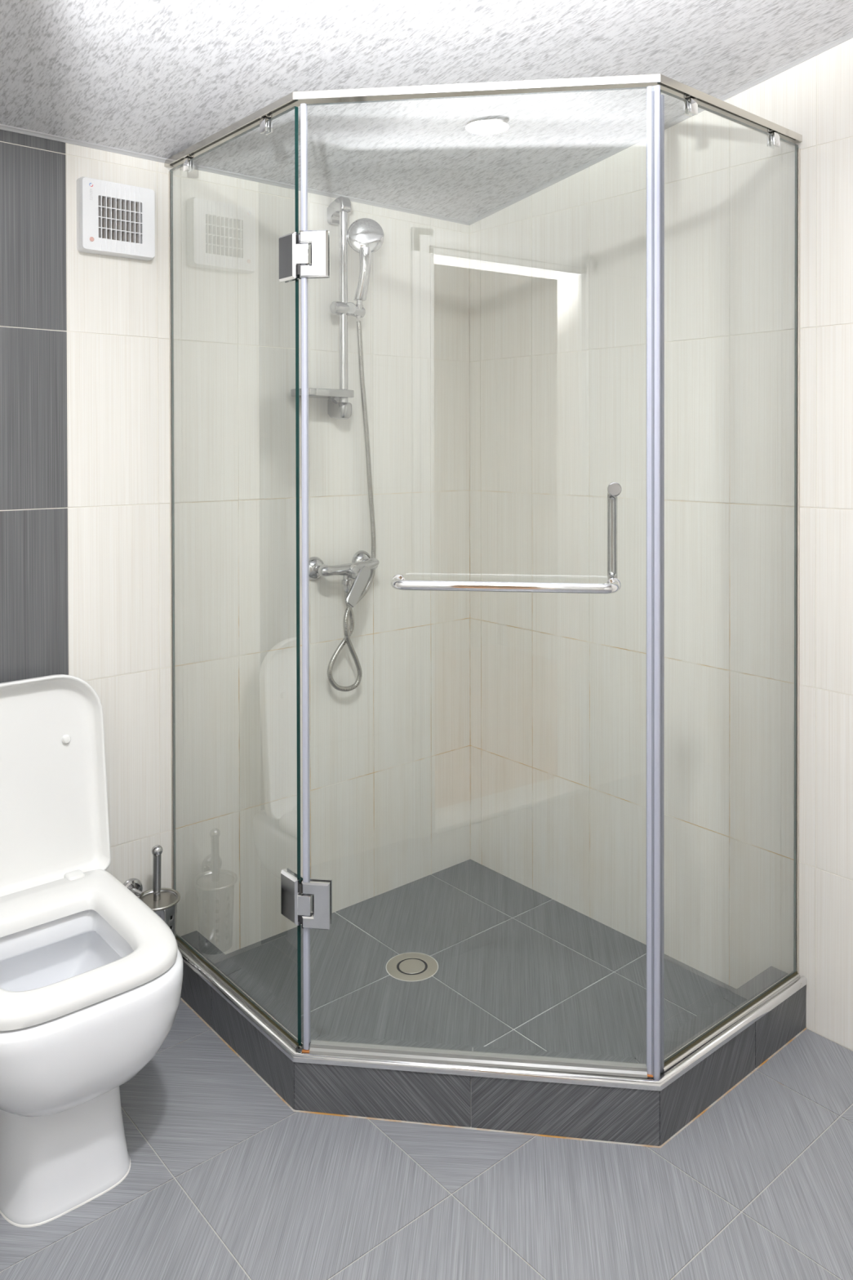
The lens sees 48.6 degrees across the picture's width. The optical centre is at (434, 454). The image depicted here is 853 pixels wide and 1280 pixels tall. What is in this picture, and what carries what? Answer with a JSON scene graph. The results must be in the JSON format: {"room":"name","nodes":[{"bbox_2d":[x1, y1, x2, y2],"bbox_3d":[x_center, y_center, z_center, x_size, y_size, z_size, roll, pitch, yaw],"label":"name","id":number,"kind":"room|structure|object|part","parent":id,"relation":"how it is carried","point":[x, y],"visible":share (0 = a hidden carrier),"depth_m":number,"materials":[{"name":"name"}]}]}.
{"room":"bathroom","nodes":[
{"label":"bathroom","id":0,"kind":"room"},
{"bbox_2d":[0,129,470,954],"bbox_3d":[-0.666,0.263,2.377,2.205,2.150,0.140,-1,1,-41],"label":"wall","id":1,"kind":"structure","parent":0,"point":[85,569],"depth_m":2.42,"materials":[{"name":"tile"}]},
{"bbox_2d":[75,176,155,260],"bbox_3d":[-0.739,-0.546,2.196,0.177,0.167,0.032,-1,1,-41],"label":"fan","id":2,"kind":"object","parent":1,"relation":"attached to","point":[113,219],"visible":1,"depth_m":2.19,"materials":[{"name":"white plastic"}]},
{"bbox_3d":[-0.744,-0.543,2.205,0.108,0.101,0.003,-1,1,-41],"label":"plate","id":3,"kind":"part","parent":2,"relation":"part of","materials":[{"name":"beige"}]},
{"bbox_2d":[123,878,180,937],"bbox_3d":[-0.658,1.104,2.210,0.111,0.192,0.133,-1,1,-41],"label":"brush holder","id":4,"kind":"object","parent":1,"relation":"attached to","point":[167,913],"visible":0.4,"depth_m":2.20,"materials":[{"name":"grey metal"}]},
{"bbox_3d":[-0.704,1.034,2.224,0.040,0.023,0.021,0,1,35],"label":"arm","id":5,"kind":"part","parent":4,"relation":"part of","materials":[{"name":"silver metal"}]},
{"bbox_2d":[139,844,176,908],"bbox_3d":[-0.648,0.978,2.200,0.089,0.133,0.089,-1,1,-41],"label":"toilet brush","id":6,"kind":"object","parent":4,"relation":"on","point":[157,899],"visible":0.95,"depth_m":2.19,"materials":[{"name":"silver metal"}]},
{"bbox_3d":[-0.647,0.925,2.201,0.026,0.026,0.026,-1,1,-41],"label":"knob","id":7,"kind":"part","parent":6,"relation":"part of","materials":[{"name":"silver metal"}]},
{"bbox_3d":[-0.648,0.988,2.201,0.020,0.108,0.019,-1,1,-41],"label":"handle","id":8,"kind":"part","parent":6,"relation":"part of","materials":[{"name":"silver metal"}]},
{"bbox_3d":[-0.648,1.042,2.201,0.089,0.005,0.089,0,1,9],"label":"plate","id":9,"kind":"part","parent":6,"relation":"part of","materials":[{"name":"silver metal"}]},
{"bbox_2d":[142,889,177,937],"bbox_3d":[-0.648,1.119,2.202,0.092,0.162,0.092,-1,1,-41],"label":"cup","id":10,"kind":"object","parent":4,"relation":"on","point":[167,913],"depth_m":2.18,"materials":[{"name":"silver metal"}]},
{"bbox_2d":[0,124,470,225],"bbox_3d":[-0.627,-0.711,2.305,1.945,0.010,0.010,-1,1,-41],"label":"trim","id":11,"kind":"structure","parent":1,"relation":"attached to","point":[13,129],"depth_m":2.38,"materials":[{"name":"grey plastic"}]},
{"bbox_2d":[309,550,378,607],"bbox_3d":[-0.221,0.339,2.570,0.225,0.130,0.147,-1,1,-41],"label":"shower mixer","id":12,"kind":"object","parent":1,"relation":"attached to","point":[359,570],"visible":0.97,"depth_m":2.54,"materials":[{"name":"silver metal"}]},
{"bbox_2d":[342,575,351,592],"bbox_3d":[-0.239,0.349,2.572,0.027,0.052,0.027,-1,1,-41],"label":"outlet","id":13,"kind":"object","parent":12,"relation":"attached to","point":[346,581],"depth_m":2.56,"materials":[{"name":"silver metal"}]},
{"bbox_3d":[-0.203,0.352,2.511,0.019,0.104,0.098,0,1,32],"label":"lever","id":14,"kind":"part","parent":12,"relation":"part of","materials":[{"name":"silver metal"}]},
{"bbox_2d":[327,196,365,419],"bbox_3d":[-0.246,-0.397,2.590,0.099,0.604,0.079,-1,1,-41],"label":"shower rail","id":15,"kind":"object","parent":1,"relation":"attached to","point":[338,210],"visible":0.99,"depth_m":2.56,"materials":[{"name":"silver metal"}]},
{"bbox_2d":[290,388,354,398],"bbox_3d":[-0.298,-0.164,2.520,0.174,0.024,0.098,-1,1,-41],"label":"soap dish","id":16,"kind":"object","parent":15,"relation":"attached to","point":[313,393],"visible":0.88,"depth_m":2.48,"materials":[{"name":"grey metal"}]},
{"bbox_3d":[-0.231,-0.396,2.574,0.034,0.034,0.026,0,1,-13],"label":"slider knob","id":17,"kind":"part","parent":15,"relation":"part of","materials":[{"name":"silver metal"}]},
{"bbox_2d":[327,217,383,691],"bbox_3d":[-0.206,0.004,2.586,0.174,1.299,0.100,-1,1,-41],"label":"shower","id":18,"kind":"object","parent":15,"relation":"attached to","point":[365,236],"visible":0.94,"depth_m":2.58,"materials":[{"name":"silver metal"}]},
{"bbox_3d":[-0.197,-0.492,2.579,0.032,0.140,0.055,-1,1,-41],"label":"handle","id":19,"kind":"part","parent":18,"relation":"part of","materials":[{"name":"silver metal"}]},
{"bbox_2d":[0,859,852,1279],"bbox_3d":[0.335,1.320,1.221,2.205,0.073,3.210,-1,1,-41],"label":"floor","id":20,"kind":"structure","parent":0,"point":[224,1180],"depth_m":1.73,"materials":[{"name":"tile"}]},
{"bbox_2d":[0,674,182,1227],"bbox_3d":[-0.758,0.887,1.817,0.412,0.811,0.592,-1,1,-41],"label":"toilet","id":21,"kind":"object","parent":20,"relation":"on","point":[91,976],"visible":1,"depth_m":1.77,"materials":[{"name":"white ceramic"}]},
{"bbox_3d":[-0.897,0.700,1.977,0.412,0.439,0.087,-1,1,-41],"label":"lid","id":22,"kind":"part","parent":21,"relation":"part of","materials":[{"name":"white plastic"}]},
{"bbox_3d":[-0.721,0.919,1.778,0.386,0.031,0.450,-1,1,-41],"label":"seat","id":23,"kind":"part","parent":21,"relation":"part of","materials":[{"name":"white plastic"}]},
{"bbox_3d":[-0.756,1.033,1.819,0.401,0.191,0.591,-1,1,-41],"label":"bowl","id":24,"kind":"part","parent":21,"relation":"part of","materials":[{"name":"white ceramic"}]},
{"bbox_2d":[386,952,438,981],"bbox_3d":[-0.056,1.274,2.347,0.131,0.004,0.131,-1,1,-41],"label":"floor drain","id":25,"kind":"object","parent":20,"relation":"on","point":[406,966],"visible":1,"depth_m":2.34,"materials":[{"name":"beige metal"}]},
{"bbox_2d":[177,930,807,1147],"bbox_3d":[0.067,1.229,2.035,1.505,0.121,0.467,0,1,7],"label":"shower curb","id":26,"kind":"object","parent":20,"relation":"on","point":[621,1110],"visible":0.85,"depth_m":1.84,"materials":[{"name":"grey tile"}]},
{"bbox_2d":[164,73,802,1079],"bbox_3d":[0.059,0.239,1.992,1.488,1.901,0.475,0,1,7],"label":"shower enclosure","id":27,"kind":"object","parent":26,"relation":"on","point":[305,900],"visible":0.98,"depth_m":1.84,"materials":[{"name":"silver metal"}]},
{"bbox_3d":[-0.455,0.245,2.088,0.008,1.867,0.565,-1,1,-41],"label":"glass panel","id":28,"kind":"part","parent":27,"relation":"part of","materials":[{"name":"teal"}]},
{"bbox_3d":[-0.287,-0.392,1.885,0.025,0.091,0.060,-1,1,-41],"label":"hinge plate","id":29,"kind":"part","parent":27,"relation":"part of","materials":[{"name":"silver metal"}]},
{"bbox_3d":[-0.284,0.888,1.896,0.025,0.091,0.060,-1,1,-41],"label":"hinge plate","id":30,"kind":"part","parent":27,"relation":"part of","materials":[{"name":"silver metal"}]},
{"bbox_3d":[-0.235,-0.392,1.854,0.056,0.091,0.026,0,1,8],"label":"hinge plate","id":31,"kind":"part","parent":27,"relation":"part of","materials":[{"name":"silver metal"}]},
{"bbox_3d":[-0.233,0.888,1.865,0.056,0.091,0.026,0,1,8],"label":"hinge plate","id":32,"kind":"part","parent":27,"relation":"part of","materials":[{"name":"silver metal"}]},
{"bbox_3d":[0.078,0.241,1.819,0.676,1.854,0.008,0,1,8],"label":"glass door","id":33,"kind":"part","parent":27,"relation":"part of","materials":[{"name":"teal"}]},
{"bbox_3d":[0.061,-0.704,2.013,1.488,0.016,0.415,0,1,7],"label":"rail","id":34,"kind":"part","parent":27,"relation":"part of","materials":[{"name":"silver metal"}]},
{"bbox_3d":[0.338,0.066,1.770,0.026,0.026,0.016,0,1,8],"label":"knob","id":35,"kind":"part","parent":27,"relation":"part of","materials":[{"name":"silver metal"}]},
{"bbox_3d":[0.619,0.242,1.956,0.510,1.863,0.008,-1,1,-41],"label":"glass panel","id":36,"kind":"part","parent":27,"relation":"part of","materials":[{"name":"teal"}]},
{"bbox_2d":[0,0,852,221],"bbox_3d":[0.328,-0.954,1.203,2.205,0.541,3.218,-1,1,-41],"label":"ceiling","id":37,"kind":"structure","parent":0,"point":[160,78],"depth_m":1.98,"materials":[{"name":"white paint"}]},
{"bbox_2d":[469,38,852,1051],"bbox_3d":[1.161,0.014,1.828,0.140,2.650,3.071,-1,1,-41],"label":"wall","id":38,"kind":"structure","parent":0,"point":[557,274],"depth_m":2.34,"materials":[{"name":"tile"}]},
{"bbox_2d":[469,31,852,225],"bbox_3d":[1.064,-0.935,1.816,0.010,0.461,2.950,-1,1,-41],"label":"trim","id":39,"kind":"structure","parent":38,"relation":"attached to","point":[818,51],"depth_m":2.36,"materials":[{"name":"grey plastic"}]}
]}

